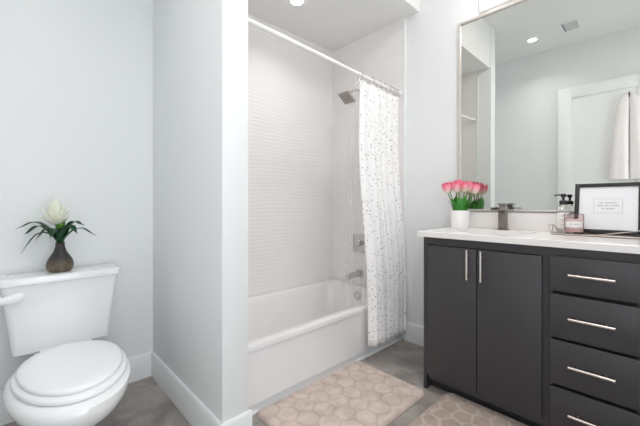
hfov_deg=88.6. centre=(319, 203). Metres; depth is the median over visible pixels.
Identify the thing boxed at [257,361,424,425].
bath mat
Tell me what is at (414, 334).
baseboard
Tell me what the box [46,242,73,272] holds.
vase
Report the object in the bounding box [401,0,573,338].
wall
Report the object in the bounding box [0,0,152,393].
wall
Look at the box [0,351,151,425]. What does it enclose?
baseboard
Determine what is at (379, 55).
tiled wall
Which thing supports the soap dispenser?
on the tray at (612, 235)
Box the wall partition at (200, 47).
[153,0,247,422]
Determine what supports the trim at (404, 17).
attached to the wall at (431, 32)
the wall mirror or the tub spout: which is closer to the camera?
the wall mirror
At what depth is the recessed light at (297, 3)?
2.39 m
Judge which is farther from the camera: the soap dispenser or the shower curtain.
the shower curtain
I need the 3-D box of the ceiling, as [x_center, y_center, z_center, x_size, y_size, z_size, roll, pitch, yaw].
[-0.102,-1.695,2.336,1.499,0.450,0.925,0,0,-43]
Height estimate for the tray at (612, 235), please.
0.049 m
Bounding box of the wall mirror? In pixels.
[458,0,639,211]
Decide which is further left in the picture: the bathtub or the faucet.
the bathtub
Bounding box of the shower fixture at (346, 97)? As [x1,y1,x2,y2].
[338,89,358,104]
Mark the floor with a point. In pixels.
(143, 402)
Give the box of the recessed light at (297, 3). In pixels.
[288,0,305,6]
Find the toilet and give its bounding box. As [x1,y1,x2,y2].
[0,263,129,425]
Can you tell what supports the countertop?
on the vanity cabinet
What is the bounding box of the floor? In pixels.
[2,339,448,425]
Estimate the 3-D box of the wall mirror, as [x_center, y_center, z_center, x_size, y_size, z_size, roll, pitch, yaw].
[1.280,-0.598,1.940,0.023,1.294,0.925,0,0,-43]
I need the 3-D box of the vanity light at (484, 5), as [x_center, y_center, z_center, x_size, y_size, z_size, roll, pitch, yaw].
[1.254,-1.349,1.921,0.089,0.169,0.642,0,0,-43]
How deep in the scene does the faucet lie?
1.98 m
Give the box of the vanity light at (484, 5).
[479,0,511,12]
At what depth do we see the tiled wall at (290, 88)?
2.80 m
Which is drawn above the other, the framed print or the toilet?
the framed print
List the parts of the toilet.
flush lever, tank, tank lid, bowl, seat lid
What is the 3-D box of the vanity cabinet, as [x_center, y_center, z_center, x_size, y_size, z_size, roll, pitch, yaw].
[1.101,0.636,1.735,0.566,0.888,0.951,0,0,-43]
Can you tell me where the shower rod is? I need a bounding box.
[248,17,401,95]
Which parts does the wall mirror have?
mirror frame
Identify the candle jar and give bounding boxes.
[564,214,583,233]
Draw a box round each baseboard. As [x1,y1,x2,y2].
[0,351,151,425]
[151,351,251,425]
[404,321,423,346]
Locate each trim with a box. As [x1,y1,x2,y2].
[252,338,401,415]
[404,17,405,337]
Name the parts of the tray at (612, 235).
rail, rail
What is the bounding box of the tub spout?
[345,269,362,280]
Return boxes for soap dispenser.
[554,194,569,231]
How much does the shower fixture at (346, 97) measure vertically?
0.166 m
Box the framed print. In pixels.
[574,182,639,235]
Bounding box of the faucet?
[491,203,508,229]
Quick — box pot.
[451,210,468,228]
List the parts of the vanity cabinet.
door, handle, handle, door, handle, handle, handle, handle, drawer, drawer, drawer, drawer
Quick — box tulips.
[442,180,479,228]
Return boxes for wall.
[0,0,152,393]
[248,14,332,296]
[333,18,403,285]
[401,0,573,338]
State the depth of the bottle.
1.76 m
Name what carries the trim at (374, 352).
attached to the bathtub
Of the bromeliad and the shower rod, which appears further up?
the shower rod
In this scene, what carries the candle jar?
on the tray at (612, 235)
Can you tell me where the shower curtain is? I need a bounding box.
[359,80,405,346]
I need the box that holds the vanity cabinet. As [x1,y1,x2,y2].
[424,237,639,425]
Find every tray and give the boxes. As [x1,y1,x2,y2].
[548,224,639,238]
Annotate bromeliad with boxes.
[16,197,95,272]
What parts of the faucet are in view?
waterfall spout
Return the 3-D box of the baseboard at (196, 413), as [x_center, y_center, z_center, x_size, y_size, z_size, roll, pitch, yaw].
[-0.685,1.006,1.770,0.152,0.148,0.951,0,0,-43]
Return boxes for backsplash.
[469,211,573,231]
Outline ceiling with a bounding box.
[248,0,418,51]
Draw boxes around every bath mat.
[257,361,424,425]
[408,393,528,425]
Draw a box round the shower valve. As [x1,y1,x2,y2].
[353,234,365,252]
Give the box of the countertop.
[417,211,639,253]
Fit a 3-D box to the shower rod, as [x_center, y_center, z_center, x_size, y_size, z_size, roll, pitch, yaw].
[0.103,-0.908,2.116,1.474,0.104,0.042,0,0,-43]
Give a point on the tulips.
(460, 212)
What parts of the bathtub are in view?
overflow plate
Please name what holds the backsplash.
attached to the wall at (431, 32)
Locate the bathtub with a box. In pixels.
[248,279,400,411]
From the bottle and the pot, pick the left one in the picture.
the pot
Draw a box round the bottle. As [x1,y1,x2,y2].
[557,205,568,231]
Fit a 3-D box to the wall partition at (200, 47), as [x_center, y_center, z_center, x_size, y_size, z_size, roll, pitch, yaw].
[-0.690,-0.420,1.775,0.126,3.000,0.938,0,0,-43]
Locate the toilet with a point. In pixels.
(70, 378)
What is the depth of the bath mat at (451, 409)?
1.64 m
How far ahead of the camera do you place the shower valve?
2.90 m

